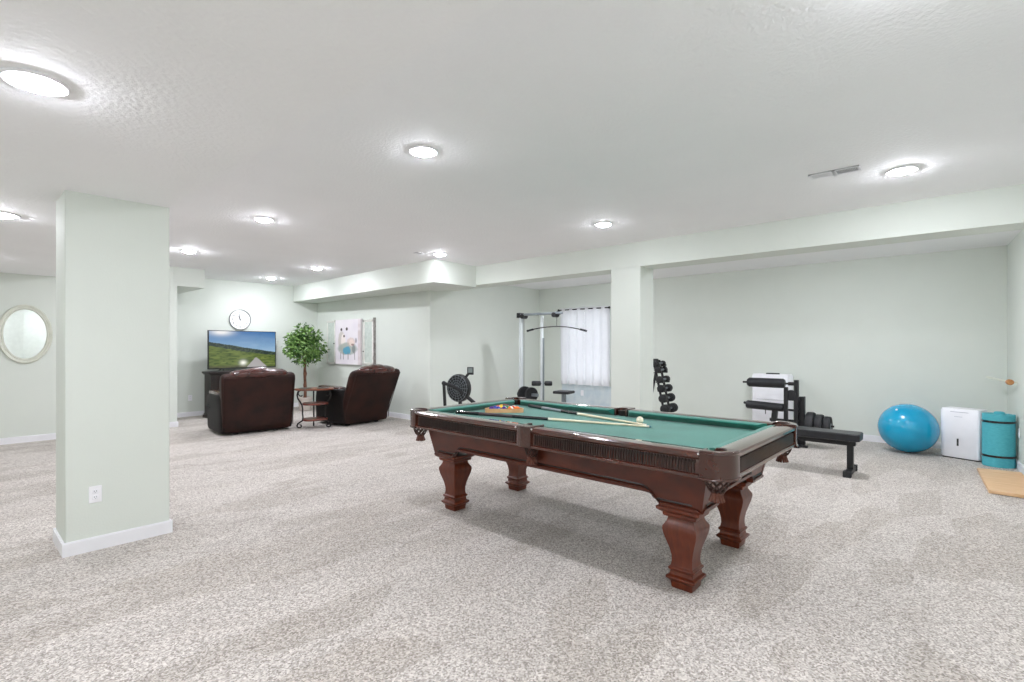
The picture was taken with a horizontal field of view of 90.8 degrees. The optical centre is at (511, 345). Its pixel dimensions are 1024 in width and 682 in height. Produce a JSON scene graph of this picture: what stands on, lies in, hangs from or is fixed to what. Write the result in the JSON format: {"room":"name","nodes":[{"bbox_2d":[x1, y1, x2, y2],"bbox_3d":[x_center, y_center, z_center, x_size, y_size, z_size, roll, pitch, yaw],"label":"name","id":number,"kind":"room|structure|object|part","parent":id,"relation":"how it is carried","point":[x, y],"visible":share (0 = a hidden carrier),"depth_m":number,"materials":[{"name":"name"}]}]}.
{"room":"basement recreation room","nodes":[
{"label":"basement recreation room","id":0,"kind":"room"},
{"bbox_2d":[0,433,55,444],"bbox_3d":[-6.831,1.363,7.147,0.684,0.093,0.609,0,0,42],"label":"baseboard","id":1,"kind":"structure","parent":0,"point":[24,439],"depth_m":7.37,"materials":[{"name":"paint"}]},
{"bbox_2d":[0,266,176,437],"bbox_3d":[-7.869,0.020,7.552,1.400,2.780,4.560,0,0,42],"label":"wall","id":2,"kind":"structure","parent":0,"point":[28,390],"depth_m":7.44,"materials":[{"name":"paint"}]},
{"bbox_2d":[0,304,52,363],"bbox_3d":[-7.087,-0.170,7.351,0.035,0.860,0.592,0,0,42],"label":"oval mirror","id":3,"kind":"object","parent":2,"relation":"attached to","point":[26,333],"visible":1,"depth_m":7.35,"materials":[{"name":"beige paint"}]},
{"bbox_3d":[-7.095,-0.170,7.358,0.005,0.718,0.458,0,0,42],"label":"glass","id":4,"kind":"part","parent":3,"relation":"part of","materials":[{"name":"mirror"}]},
{"bbox_2d":[56,190,168,542],"bbox_3d":[-2.941,0.175,3.730,0.421,2.470,0.597,0,0,42],"label":"wall column","id":5,"kind":"structure","parent":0,"point":[112,254],"depth_m":3.57,"materials":[{"name":"paint"}]},
{"bbox_2d":[89,485,101,503],"bbox_3d":[-2.875,1.025,3.482,0.009,0.115,0.072,0,0,42],"label":"wall outlet","id":6,"kind":"object","parent":5,"relation":"attached to","point":[95,492],"visible":1,"depth_m":3.48,"materials":[{"name":"plastic"}]},
{"bbox_2d":[92,489,97,499],"bbox_3d":[-2.873,1.025,3.481,0.004,0.068,0.032,0,0,42],"label":"socket","id":7,"kind":"object","parent":6,"relation":"attached to","point":[94,491],"depth_m":3.48,"materials":[{"name":"white plastic"}]},
{"bbox_2d":[53,518,172,557],"bbox_3d":[-2.941,1.363,3.730,0.451,0.093,0.627,0,0,42],"label":"baseboard","id":8,"kind":"structure","parent":5,"relation":"attached to","point":[90,544],"depth_m":3.55,"materials":[{"name":"paint"}]},
{"bbox_2d":[169,421,177,427],"bbox_3d":[-5.663,1.363,8.448,0.676,0.093,0.281,0,0,42],"label":"baseboard","id":9,"kind":"structure","parent":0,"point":[171,424],"depth_m":8.73,"materials":[{"name":"paint"}]},
{"bbox_2d":[173,267,204,292],"bbox_3d":[-6.224,-1.230,9.388,1.403,0.380,0.490,0,0,42],"label":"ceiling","id":10,"kind":"structure","parent":0,"point":[185,279],"depth_m":8.95,"materials":[{"name":"paint"}]},
{"bbox_2d":[177,278,316,412],"bbox_3d":[-5.745,-0.030,10.938,0.150,2.880,3.320,0,0,42],"label":"wall","id":11,"kind":"structure","parent":0,"point":[270,307],"depth_m":10.55,"materials":[{"name":"paint"}]},
{"bbox_2d":[177,403,298,417],"bbox_3d":[-5.717,1.363,10.846,0.015,0.093,3.220,0,0,42],"label":"baseboard","id":12,"kind":"structure","parent":11,"relation":"attached to","point":[194,413],"depth_m":10.09,"materials":[{"name":"paint"}]},
{"bbox_2d":[229,309,250,329],"bbox_3d":[-5.790,-0.555,10.750,0.034,0.438,0.438,0,0,42],"label":"wall clock","id":13,"kind":"object","parent":11,"relation":"attached to","point":[239,319],"visible":1,"depth_m":10.74,"materials":[{"name":"white plastic"}]},
{"bbox_2d":[0,0,503,276],"bbox_3d":[-3.789,-1.280,2.799,11.220,0.480,3.117,0,0,42],"label":"ceiling","id":14,"kind":"structure","parent":0,"point":[166,98],"depth_m":1.98,"materials":[{"name":"paint"}]},
{"bbox_2d":[0,211,20,218],"bbox_3d":[-4.017,-1.024,3.984,0.206,0.031,0.206,0,0,42],"label":"recessed light","id":15,"kind":"object","parent":14,"relation":"in","point":[6,215],"visible":1,"depth_m":3.97,"materials":[{"name":"paint"}]},
{"bbox_2d":[0,67,69,96],"bbox_3d":[-1.874,-1.024,1.985,0.206,0.031,0.206,0,0,42],"label":"recessed light","id":16,"kind":"object","parent":14,"relation":"in","point":[29,80],"visible":1,"depth_m":1.95,"materials":[{"name":"paint"}]},
{"bbox_2d":[317,291,424,414],"bbox_3d":[-2.976,-0.005,10.936,4.180,2.830,0.570,0,0,42],"label":"wall","id":17,"kind":"structure","parent":0,"point":[400,318],"depth_m":9.99,"materials":[{"name":"paint"}]},
{"bbox_2d":[327,320,334,363],"bbox_3d":[-4.130,-0.075,11.550,0.059,1.000,0.380,0,0,-44],"label":"decor","id":18,"kind":"object","parent":17,"relation":"attached to","point":[330,324],"visible":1,"depth_m":11.54,"materials":[{"name":"paint"}]},
{"bbox_3d":[-4.132,-0.075,11.548,0.288,0.908,0.006,0,0,42],"label":"pane","id":19,"kind":"part","parent":18,"relation":"part of","materials":[{"name":"glass"}]},
{"bbox_2d":[335,319,361,364],"bbox_3d":[-3.585,-0.083,11.064,1.040,0.985,0.046,0,0,42],"label":"canvas painting","id":20,"kind":"object","parent":17,"relation":"attached to","point":[348,333],"visible":1,"depth_m":11.02,"materials":[{"name":"paint"}]},
{"bbox_2d":[363,317,375,364],"bbox_3d":[-2.981,-0.065,10.513,0.416,1.030,0.068,0,0,42],"label":"decor","id":21,"kind":"object","parent":17,"relation":"attached to","point":[369,326],"visible":0.88,"depth_m":10.50,"materials":[{"name":"paint"}]},
{"bbox_3d":[-2.992,-0.072,10.528,0.288,0.853,0.006,0,0,42],"label":"pane","id":22,"kind":"part","parent":21,"relation":"part of","materials":[{"name":"glass"}]},
{"bbox_2d":[387,412,409,419],"bbox_3d":[-2.882,1.363,10.842,4.245,0.093,0.585,0,0,42],"label":"baseboard","id":23,"kind":"structure","parent":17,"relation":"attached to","point":[391,414],"depth_m":9.83,"materials":[{"name":"paint"}]},
{"bbox_2d":[293,259,475,302],"bbox_3d":[-2.891,-1.200,10.108,5.310,0.380,0.950,0,0,42],"label":"ceiling beam","id":24,"kind":"structure","parent":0,"point":[434,274],"depth_m":9.00,"materials":[{"name":"paint"}]},
{"bbox_2d":[425,285,538,407],"bbox_3d":[-0.439,0.020,10.524,0.150,2.780,3.340,0,0,42],"label":"wall","id":25,"kind":"structure","parent":0,"point":[478,328],"depth_m":10.21,"materials":[{"name":"paint"}]},
{"bbox_2d":[0,405,1023,681],"bbox_3d":[-1.485,1.460,6.274,13.020,0.100,11.370,0,0,42],"label":"floor","id":26,"kind":"structure","parent":0,"point":[319,552],"depth_m":3.12,"materials":[{"name":"carpet"}]},
{"bbox_2d":[202,370,235,417],"bbox_3d":[-5.554,0.958,10.477,0.300,0.905,1.540,0,0,32],"label":"stand","id":27,"kind":"object","parent":26,"relation":"on","point":[211,378],"visible":0.16,"depth_m":9.88,"materials":[{"name":"brown wood"}]},
{"bbox_3d":[-5.648,0.935,10.145,0.018,0.670,0.580,0,0,32],"label":"door","id":28,"kind":"part","parent":27,"relation":"part of","materials":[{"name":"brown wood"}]},
{"bbox_2d":[207,330,275,370],"bbox_3d":[-5.592,0.098,10.501,0.179,0.807,1.419,0,0,33],"label":"television","id":29,"kind":"object","parent":27,"relation":"on","point":[225,349],"visible":1,"depth_m":10.43,"materials":[{"name":"black metal"}]},
{"bbox_3d":[-5.601,0.080,10.507,0.068,0.770,1.419,0,0,32],"label":"casing","id":30,"kind":"part","parent":29,"relation":"part of","materials":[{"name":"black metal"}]},
{"bbox_2d":[206,367,294,434],"bbox_3d":[-4.367,0.878,8.446,1.162,1.064,1.144,0,0,-43],"label":"recliner","id":31,"kind":"object","parent":26,"relation":"on","point":[259,398],"visible":1,"depth_m":8.05,"materials":[{"name":"black leather"}]},
{"bbox_3d":[-4.727,1.061,8.166,0.250,0.603,0.960,0,0,-43],"label":"armrest","id":32,"kind":"part","parent":31,"relation":"part of","materials":[{"name":"black leather"}]},
{"bbox_2d":[282,323,329,410],"bbox_3d":[-4.504,0.447,11.034,1.030,1.927,0.820,0,0,-27],"label":"artificial tree","id":33,"kind":"object","parent":26,"relation":"on","point":[302,343],"visible":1,"depth_m":10.91,"materials":[{"name":"green plant"}]},
{"bbox_3d":[-4.521,1.265,11.024,0.310,0.290,0.310,0,0,42],"label":"pot","id":34,"kind":"part","parent":33,"relation":"part of","materials":[{"name":"white ceramic"}]},
{"bbox_2d":[294,387,333,427],"bbox_3d":[-3.400,1.067,8.679,0.650,0.687,0.462,0,0,-18],"label":"side table","id":35,"kind":"object","parent":26,"relation":"on","point":[313,403],"visible":1,"depth_m":8.61,"materials":[{"name":"brown wood"}]},
{"bbox_3d":[-3.615,1.082,8.607,0.120,0.656,0.025,0,0,-18],"label":"leg","id":36,"kind":"part","parent":35,"relation":"part of","materials":[{"name":"metal"}]},
{"bbox_3d":[-3.475,1.083,8.844,0.025,0.654,0.101,0,0,-24],"label":"leg","id":37,"kind":"part","parent":35,"relation":"part of","materials":[{"name":"metal"}]},
{"bbox_2d":[303,417,327,421],"bbox_3d":[-3.380,1.262,8.684,0.399,0.035,0.334,0,0,-18],"label":"shelf","id":38,"kind":"object","parent":35,"relation":"attached to","point":[308,419],"depth_m":8.63,"materials":[{"name":"brown wood"}]},
{"bbox_2d":[302,401,328,405],"bbox_3d":[-3.379,0.993,8.684,0.420,0.035,0.351,0,0,-18],"label":"shelf","id":39,"kind":"object","parent":35,"relation":"attached to","point":[312,403],"depth_m":8.62,"materials":[{"name":"brown wood"}]},
{"bbox_3d":[-3.177,1.082,8.718,0.119,0.655,0.025,0,0,-10],"label":"leg","id":40,"kind":"part","parent":35,"relation":"part of","materials":[{"name":"metal"}]},
{"bbox_2d":[316,364,400,425],"bbox_3d":[-2.824,0.867,9.242,1.404,1.086,1.030,0,0,39],"label":"recliner","id":41,"kind":"object","parent":26,"relation":"on","point":[366,396],"visible":0.95,"depth_m":8.88,"materials":[{"name":"black leather"}]},
{"bbox_3d":[-3.202,1.054,9.046,0.960,0.616,0.250,0,0,39],"label":"armrest","id":42,"kind":"part","parent":41,"relation":"part of","materials":[{"name":"black leather"}]},
{"bbox_3d":[-2.525,0.891,9.002,0.532,0.950,0.980,0,0,39],"label":"backrest","id":43,"kind":"part","parent":41,"relation":"part of","materials":[{"name":"brown leather"}]},
{"bbox_2d":[442,367,474,405],"bbox_3d":[-0.733,0.879,8.277,1.046,1.062,0.608,0,0,11],"label":"exercise machine","id":44,"kind":"object","parent":26,"relation":"on","point":[458,387],"visible":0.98,"depth_m":8.20,"materials":[{"name":"black metal"}]},
{"bbox_3d":[-0.939,0.701,8.200,0.411,0.258,0.076,0,0,0],"label":"frame arm","id":45,"kind":"part","parent":44,"relation":"part of","materials":[{"name":"black metal"}]},
{"bbox_3d":[-0.587,1.099,8.250,0.630,0.623,0.700,0,0,0],"label":"frame","id":46,"kind":"part","parent":44,"relation":"part of","materials":[{"name":"black metal"}]},
{"bbox_2d":[467,367,473,374],"bbox_3d":[-0.677,0.410,8.210,0.105,0.125,0.030,0,0,0],"label":"monitor","id":47,"kind":"object","parent":44,"relation":"on","point":[470,370],"depth_m":8.19,"materials":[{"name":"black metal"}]},
{"bbox_2d":[517,311,586,401],"bbox_3d":[0.359,0.400,9.274,1.967,2.020,0.734,0,0,42],"label":"exercise machine","id":48,"kind":"object","parent":26,"relation":"on","point":[524,391],"visible":0.72,"depth_m":9.09,"materials":[{"name":"silver metal"}]},
{"bbox_3d":[0.566,0.585,9.088,0.022,1.450,0.024,0,0,42],"label":"guide rod","id":49,"kind":"part","parent":48,"relation":"part of","materials":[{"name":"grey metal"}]},
{"bbox_3d":[0.881,1.100,8.873,0.060,0.520,0.160,0,0,42],"label":"seat post","id":50,"kind":"part","parent":48,"relation":"part of","materials":[{"name":"grey metal"}]},
{"bbox_3d":[0.915,0.820,8.910,0.300,0.050,0.300,0,0,30],"label":"seat","id":51,"kind":"part","parent":48,"relation":"part of","materials":[{"name":"black leather"}]},
{"bbox_2d":[410,397,797,592],"bbox_3d":[0.559,0.977,3.962,2.742,0.867,1.464,0,0,42],"label":"pool table","id":52,"kind":"object","parent":26,"relation":"on","point":[692,465],"visible":0.92,"depth_m":3.39,"materials":[{"name":"brown wood"}]},
{"bbox_3d":[-0.490,1.169,4.369,0.258,0.481,0.258,0,0,42],"label":"leg","id":53,"kind":"part","parent":52,"relation":"part of","materials":[{"name":"brown wood"}]},
{"bbox_3d":[-0.346,0.623,3.909,1.145,0.142,0.125,0,0,42],"label":"rail","id":54,"kind":"part","parent":52,"relation":"part of","materials":[{"name":"brown wood"}]},
{"bbox_3d":[-0.399,0.623,4.837,0.125,0.142,1.150,0,0,42],"label":"rail","id":55,"kind":"part","parent":52,"relation":"part of","materials":[{"name":"green fabric"}]},
{"bbox_2d":[429,400,514,412],"bbox_3d":[-0.333,0.582,4.777,0.058,0.054,1.100,0,0,42],"label":"cushion","id":56,"kind":"object","parent":52,"relation":"on","point":[474,407],"depth_m":4.74,"materials":[{"name":"green fabric"}]},
{"bbox_2d":[436,411,525,423],"bbox_3d":[-0.275,0.582,3.964,1.115,0.054,0.058,0,0,42],"label":"cushion","id":57,"kind":"object","parent":52,"relation":"on","point":[436,411],"depth_m":3.89,"materials":[{"name":"green fabric"}]},
{"bbox_2d":[485,407,523,412],"bbox_3d":[-0.066,0.592,4.676,0.343,0.036,0.349,0,0,42],"label":"ball rack","id":58,"kind":"object","parent":52,"relation":"on","point":[487,410],"visible":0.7,"depth_m":4.58,"materials":[{"name":"brown wood"}]},
{"bbox_3d":[0.054,1.169,4.965,0.258,0.481,0.258,0,0,42],"label":"leg","id":59,"kind":"part","parent":52,"relation":"part of","materials":[{"name":"brown wood"}]},
{"bbox_2d":[455,410,650,427],"bbox_3d":[0.267,0.593,4.127,1.714,0.031,0.032,0,0,27],"label":"pool cue","id":60,"kind":"object","parent":52,"relation":"on","point":[456,411],"visible":1,"depth_m":4.14,"materials":[{"name":"beige wood"}]},
{"bbox_2d":[520,400,613,414],"bbox_3d":[0.482,0.582,4.792,1.115,0.054,0.058,0,0,42],"label":"cushion","id":61,"kind":"object","parent":52,"relation":"on","point":[587,409],"depth_m":4.70,"materials":[{"name":"green fabric"}]},
{"bbox_3d":[0.181,0.885,3.548,2.308,0.090,0.029,0,0,42],"label":"apron moulding","id":62,"kind":"part","parent":52,"relation":"part of","materials":[{"name":"brown wood"}]},
{"bbox_3d":[0.530,0.623,4.868,1.145,0.142,0.125,0,0,42],"label":"rail","id":63,"kind":"part","parent":52,"relation":"part of","materials":[{"name":"green fabric"}]},
{"bbox_2d":[528,404,648,425],"bbox_3d":[0.599,0.593,4.399,0.032,0.031,1.457,0,0,-36],"label":"pool cue","id":64,"kind":"object","parent":52,"relation":"on","point":[529,405],"visible":0.87,"depth_m":4.42,"materials":[{"name":"beige wood"}]},
{"bbox_3d":[0.588,0.623,3.055,1.145,0.142,0.125,0,0,42],"label":"rail","id":65,"kind":"part","parent":52,"relation":"part of","materials":[{"name":"brown wood"}]},
{"bbox_2d":[545,426,699,447],"bbox_3d":[0.637,0.582,3.131,1.115,0.054,0.058,0,0,42],"label":"cushion","id":66,"kind":"object","parent":52,"relation":"on","point":[545,426],"depth_m":3.05,"materials":[{"name":"green fabric"}]},
{"bbox_2d":[636,416,643,422],"bbox_3d":[0.999,0.581,3.943,0.057,0.057,0.057,0,0,42],"label":"cue ball","id":67,"kind":"object","parent":52,"relation":"on","point":[639,419],"visible":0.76,"depth_m":3.92,"materials":[{"name":"paint"}]},
{"bbox_3d":[1.017,1.169,2.951,0.258,0.481,0.258,0,0,42],"label":"leg","id":68,"kind":"part","parent":52,"relation":"part of","materials":[{"name":"brown wood"}]},
{"bbox_2d":[628,410,766,429],"bbox_3d":[1.393,0.582,3.959,1.115,0.054,0.058,0,0,42],"label":"cushion","id":69,"kind":"object","parent":52,"relation":"on","point":[647,415],"depth_m":3.91,"materials":[{"name":"green fabric"}]},
{"bbox_3d":[1.464,0.623,4.014,1.145,0.142,0.125,0,0,42],"label":"rail","id":70,"kind":"part","parent":52,"relation":"part of","materials":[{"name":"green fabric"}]},
{"bbox_3d":[1.420,0.885,3.174,0.033,0.090,1.084,0,0,42],"label":"apron moulding","id":71,"kind":"part","parent":52,"relation":"part of","materials":[{"name":"brown wood"}]},
{"bbox_3d":[1.567,1.169,3.582,0.258,0.481,0.258,0,0,42],"label":"leg","id":72,"kind":"part","parent":52,"relation":"part of","materials":[{"name":"brown wood"}]},
{"bbox_2d":[709,425,773,450],"bbox_3d":[1.452,0.582,3.146,0.058,0.054,1.100,0,0,42],"label":"cushion","id":73,"kind":"object","parent":52,"relation":"on","point":[747,435],"depth_m":3.04,"materials":[{"name":"green fabric"}]},
{"bbox_3d":[1.517,0.623,3.086,0.125,0.142,1.150,0,0,42],"label":"rail","id":74,"kind":"part","parent":52,"relation":"part of","materials":[{"name":"brown wood"}]},
{"bbox_2d":[653,359,674,411],"bbox_3d":[2.339,0.810,8.012,0.700,1.200,0.245,0,0,42],"label":"dumbbell rack","id":75,"kind":"object","parent":26,"relation":"on","point":[660,366],"visible":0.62,"depth_m":8.01,"materials":[{"name":"black metal"}]},
{"bbox_2d":[653,361,665,365],"bbox_3d":[2.343,0.280,8.008,0.086,0.086,0.287,0,0,42],"label":"dumbbell","id":76,"kind":"object","parent":75,"relation":"on","point":[656,363],"visible":0.99,"depth_m":7.93,"materials":[{"name":"grey metal"}]},
{"bbox_2d":[654,366,667,372],"bbox_3d":[2.360,0.380,7.993,0.099,0.099,0.303,0,0,42],"label":"dumbbell","id":77,"kind":"object","parent":75,"relation":"on","point":[657,369],"visible":0.99,"depth_m":7.91,"materials":[{"name":"grey metal"}]},
{"bbox_2d":[656,375,669,382],"bbox_3d":[2.385,0.530,7.970,0.111,0.111,0.318,0,0,42],"label":"dumbbell","id":78,"kind":"object","parent":75,"relation":"on","point":[659,379],"visible":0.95,"depth_m":7.87,"materials":[{"name":"grey metal"}]},
{"bbox_2d":[657,384,672,392],"bbox_3d":[2.409,0.670,7.949,0.124,0.124,0.334,0,0,42],"label":"dumbbell","id":79,"kind":"object","parent":75,"relation":"on","point":[661,388],"visible":0.98,"depth_m":7.84,"materials":[{"name":"grey metal"}]},
{"bbox_2d":[658,393,674,402],"bbox_3d":[2.434,0.820,7.927,0.136,0.136,0.349,0,0,42],"label":"dumbbell","id":80,"kind":"object","parent":75,"relation":"on","point":[663,398],"visible":0.99,"depth_m":7.82,"materials":[{"name":"grey metal"}]},
{"bbox_2d":[660,403,677,411],"bbox_3d":[2.461,0.980,7.903,0.148,0.148,0.365,0,0,42],"label":"dumbbell","id":81,"kind":"object","parent":75,"relation":"on","point":[665,408],"visible":0.87,"depth_m":7.80,"materials":[{"name":"grey metal"}]},
{"bbox_2d":[752,373,792,421],"bbox_3d":[4.199,0.924,8.142,0.560,0.972,0.285,0,0,42],"label":"air purifier","id":82,"kind":"object","parent":26,"relation":"on","point":[765,394],"visible":0.5,"depth_m":8.04,"materials":[{"name":"white plastic"}]},
{"bbox_2d":[743,377,833,447],"bbox_3d":[3.869,0.939,7.139,1.156,0.943,0.500,0,0,42],"label":"machine","id":83,"kind":"object","parent":26,"relation":"on","point":[799,410],"visible":0.75,"depth_m":7.11,"materials":[{"name":"black metal"}]},
{"bbox_3d":[3.808,1.393,7.194,0.720,0.035,0.500,0,0,42],"label":"plate","id":84,"kind":"part","parent":83,"relation":"part of","materials":[{"name":"black metal"}]},
{"bbox_2d":[804,412,815,426],"bbox_3d":[4.134,1.090,6.982,0.098,0.344,0.344,0,0,42],"label":"weight plate","id":85,"kind":"object","parent":83,"relation":"on","point":[809,417],"visible":0.37,"depth_m":6.89,"materials":[{"name":"black rubber"}]},
{"bbox_2d":[814,414,823,427],"bbox_3d":[4.213,1.090,6.912,0.089,0.300,0.300,0,0,42],"label":"weight plate","id":86,"kind":"object","parent":83,"relation":"on","point":[818,420],"visible":0.47,"depth_m":6.83,"materials":[{"name":"black rubber"}]},
{"bbox_2d":[823,416,832,428],"bbox_3d":[4.283,1.090,6.849,0.081,0.260,0.260,0,0,42],"label":"weight plate","id":87,"kind":"object","parent":83,"relation":"on","point":[827,421],"visible":0.65,"depth_m":6.78,"materials":[{"name":"black rubber"}]},
{"bbox_2d":[797,426,862,477],"bbox_3d":[3.356,1.183,5.894,1.210,0.454,0.470,0,0,42],"label":"bench","id":88,"kind":"object","parent":26,"relation":"on","point":[812,434],"visible":0.55,"depth_m":5.57,"materials":[{"name":"black leather"}]},
{"bbox_3d":[3.728,1.225,5.561,0.060,0.270,0.060,0,0,42],"label":"leg","id":89,"kind":"part","parent":88,"relation":"part of","materials":[{"name":"black metal"}]},
{"bbox_2d":[877,404,939,452],"bbox_3d":[5.238,1.090,6.679,0.654,0.638,0.654,0,0,42],"label":"exercise ball","id":90,"kind":"object","parent":26,"relation":"on","point":[910,428],"visible":1,"depth_m":6.47,"materials":[{"name":"blue plastic"}]},
{"bbox_2d":[941,406,986,461],"bbox_3d":[5.658,1.097,6.317,0.246,0.626,0.409,0,0,-27],"label":"dehumidifier","id":91,"kind":"object","parent":26,"relation":"on","point":[961,427],"visible":0.8,"depth_m":6.24,"materials":[{"name":"white plastic"}]},
{"bbox_3d":[5.663,0.794,6.322,0.230,0.019,0.392,0,0,-27],"label":"lid","id":92,"kind":"part","parent":91,"relation":"part of","materials":[{"name":"white plastic"}]},
{"bbox_2d":[981,411,1016,468],"bbox_3d":[5.703,1.089,5.920,0.290,0.637,0.294,0,0,7],"label":"rolled mat","id":93,"kind":"object","parent":26,"relation":"on","point":[998,427],"visible":1,"depth_m":5.82,"materials":[{"name":"teal plastic"}]},
{"bbox_2d":[977,468,1023,497],"bbox_3d":[5.025,1.393,5.142,0.359,0.034,1.181,0,0,39],"label":"wooden board","id":94,"kind":"object","parent":26,"relation":"on","point":[1000,482],"visible":1,"depth_m":5.11,"materials":[{"name":"brown wood"}]},
{"bbox_2d":[169,0,1023,285],"bbox_3d":[-1.591,-1.445,6.380,12.720,0.150,5.153,0,0,42],"label":"ceiling","id":95,"kind":"structure","parent":0,"point":[547,121],"depth_m":3.26,"materials":[{"name":"paint"}]},
{"bbox_2d":[180,250,196,252],"bbox_3d":[-4.675,-1.355,7.297,0.206,0.031,0.206,0,0,42],"label":"recessed light","id":96,"kind":"object","parent":95,"relation":"in","point":[185,251],"visible":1,"depth_m":7.26,"materials":[{"name":"paint"}]},
{"bbox_2d":[253,217,274,222],"bbox_3d":[-2.683,-1.355,5.460,0.206,0.031,0.206,0,0,42],"label":"recessed light","id":97,"kind":"object","parent":95,"relation":"in","point":[260,219],"visible":1,"depth_m":5.42,"materials":[{"name":"paint"}]},
{"bbox_2d":[409,145,437,157],"bbox_3d":[-0.622,-1.355,3.549,0.206,0.031,0.206,0,0,42],"label":"recessed light","id":98,"kind":"object","parent":95,"relation":"in","point":[424,151],"visible":1,"depth_m":3.51,"materials":[{"name":"paint"}]},
{"bbox_2d":[433,253,446,255],"bbox_3d":[-1.077,-1.355,7.539,0.206,0.031,0.206,0,0,42],"label":"recessed light","id":99,"kind":"object","parent":95,"relation":"in","point":[435,254],"visible":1,"depth_m":7.49,"materials":[{"name":"paint"}]},
{"bbox_2d":[594,222,612,226],"bbox_3d":[1.030,-1.355,5.680,0.206,0.031,0.206,0,0,42],"label":"recessed light","id":100,"kind":"object","parent":95,"relation":"in","point":[599,224],"visible":1,"depth_m":5.63,"materials":[{"name":"paint"}]},
{"bbox_2d":[808,165,861,179],"bbox_3d":[2.545,-1.365,3.983,0.340,0.009,0.130,0,0,42],"label":"ceiling vent","id":101,"kind":"object","parent":95,"relation":"in","point":[855,168],"visible":1,"depth_m":3.97,"materials":[{"name":"metal"}]},
{"bbox_2d":[885,165,918,175],"bbox_3d":[3.039,-1.355,3.936,0.206,0.031,0.206,0,0,42],"label":"recessed light","id":102,"kind":"object","parent":95,"relation":"in","point":[902,170],"visible":1,"depth_m":3.90,"materials":[{"name":"paint"}]},
{"bbox_2d":[611,266,652,410],"bbox_3d":[1.648,0.177,6.926,0.440,2.465,0.380,0,0,42],"label":"wall pillar","id":103,"kind":"structure","parent":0,"point":[631,287],"depth_m":6.78,"materials":[{"name":"paint"}]},
{"bbox_2d":[448,184,1023,290],"bbox_3d":[1.771,-1.258,6.816,8.090,0.425,0.380,0,0,42],"label":"ceiling beam","id":104,"kind":"structure","parent":0,"point":[1001,209],"depth_m":5.43,"materials":[{"name":"paint"}]},
{"bbox_2d":[508,230,1020,289],"bbox_3d":[2.862,-1.365,7.979,8.364,0.150,2.830,0,0,42],"label":"ceiling","id":105,"kind":"structure","parent":0,"point":[998,238],"depth_m":7.30,"materials":[{"name":"paint"}]},
{"bbox_2d":[539,245,1006,441],"bbox_3d":[3.548,0.020,9.104,7.887,2.780,0.160,0,0,42],"label":"wall","id":106,"kind":"structure","parent":0,"point":[861,339],"depth_m":7.73,"materials":[{"name":"paint"}]},
{"bbox_2d":[557,306,609,310],"bbox_3d":[1.524,-0.780,10.731,1.328,0.048,0.114,0,0,42],"label":"curtain rod","id":107,"kind":"object","parent":106,"relation":"attached to","point":[608,306],"visible":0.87,"depth_m":10.68,"materials":[{"name":"metal"}]},
{"bbox_2d":[560,307,584,384],"bbox_3d":[1.293,0.010,10.894,0.638,1.650,0.080,0,0,42],"label":"curtain","id":108,"kind":"object","parent":107,"relation":"hanging from","point":[572,340],"visible":0.96,"depth_m":10.88,"materials":[{"name":"white fabric"}]},
{"bbox_2d":[584,306,608,386],"bbox_3d":[1.757,0.010,10.478,0.600,1.650,0.080,0,0,42],"label":"curtain","id":109,"kind":"object","parent":107,"relation":"hanging from","point":[596,321],"visible":0.98,"depth_m":10.47,"materials":[{"name":"white fabric"}]},
{"bbox_2d":[562,384,610,406],"bbox_3d":[1.577,1.075,10.745,1.260,0.470,0.022,0,0,42],"label":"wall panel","id":110,"kind":"object","parent":106,"relation":"attached to","point":[593,395],"visible":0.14,"depth_m":10.68,"materials":[{"name":"white paint"}]},
{"bbox_2d":[584,309,609,382],"bbox_3d":[1.627,0.005,10.816,1.170,1.534,0.050,0,0,42],"label":"window","id":111,"kind":"structure","parent":106,"relation":"in","point":[609,309],"depth_m":10.44,"materials":[{"name":"paint"}]},
{"bbox_2d":[862,434,940,448],"bbox_3d":[3.490,1.363,9.038,7.687,0.093,0.015,0,0,42],"label":"baseboard","id":112,"kind":"structure","parent":106,"relation":"attached to","point":[872,438],"depth_m":7.38,"materials":[{"name":"paint"}]},
{"bbox_2d":[1007,230,1023,465],"bbox_3d":[5.434,-0.030,5.148,0.208,2.880,3.538,0,0,38],"label":"wall","id":113,"kind":"structure","parent":0,"point":[1015,248],"depth_m":5.90,"materials":[{"name":"paint"}]},
{"bbox_2d":[986,376,1016,384],"bbox_3d":[5.963,0.423,6.147,0.105,0.071,0.685,0,0,28],"label":"rod","id":114,"kind":"object","parent":113,"relation":"attached to","point":[1008,381],"visible":1,"depth_m":5.91,"materials":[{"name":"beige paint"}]},
{"bbox_3d":[5.944,0.413,6.174,0.028,0.051,0.655,0,0,26],"label":"rod","id":115,"kind":"part","parent":114,"relation":"part of","materials":[{"name":"beige paint"}]},
{"bbox_3d":[5.800,0.425,5.881,0.066,0.067,0.061,0,0,26],"label":"knob","id":116,"kind":"part","parent":114,"relation":"part of","materials":[{"name":"brown wood"}]},
{"bbox_2d":[1016,458,1023,474],"bbox_3d":[5.419,1.363,5.309,0.015,0.093,3.005,0,0,38],"label":"baseboard","id":117,"kind":"structure","parent":113,"relation":"attached to","point":[1019,466],"depth_m":5.64,"materials":[{"name":"paint"}]}
]}

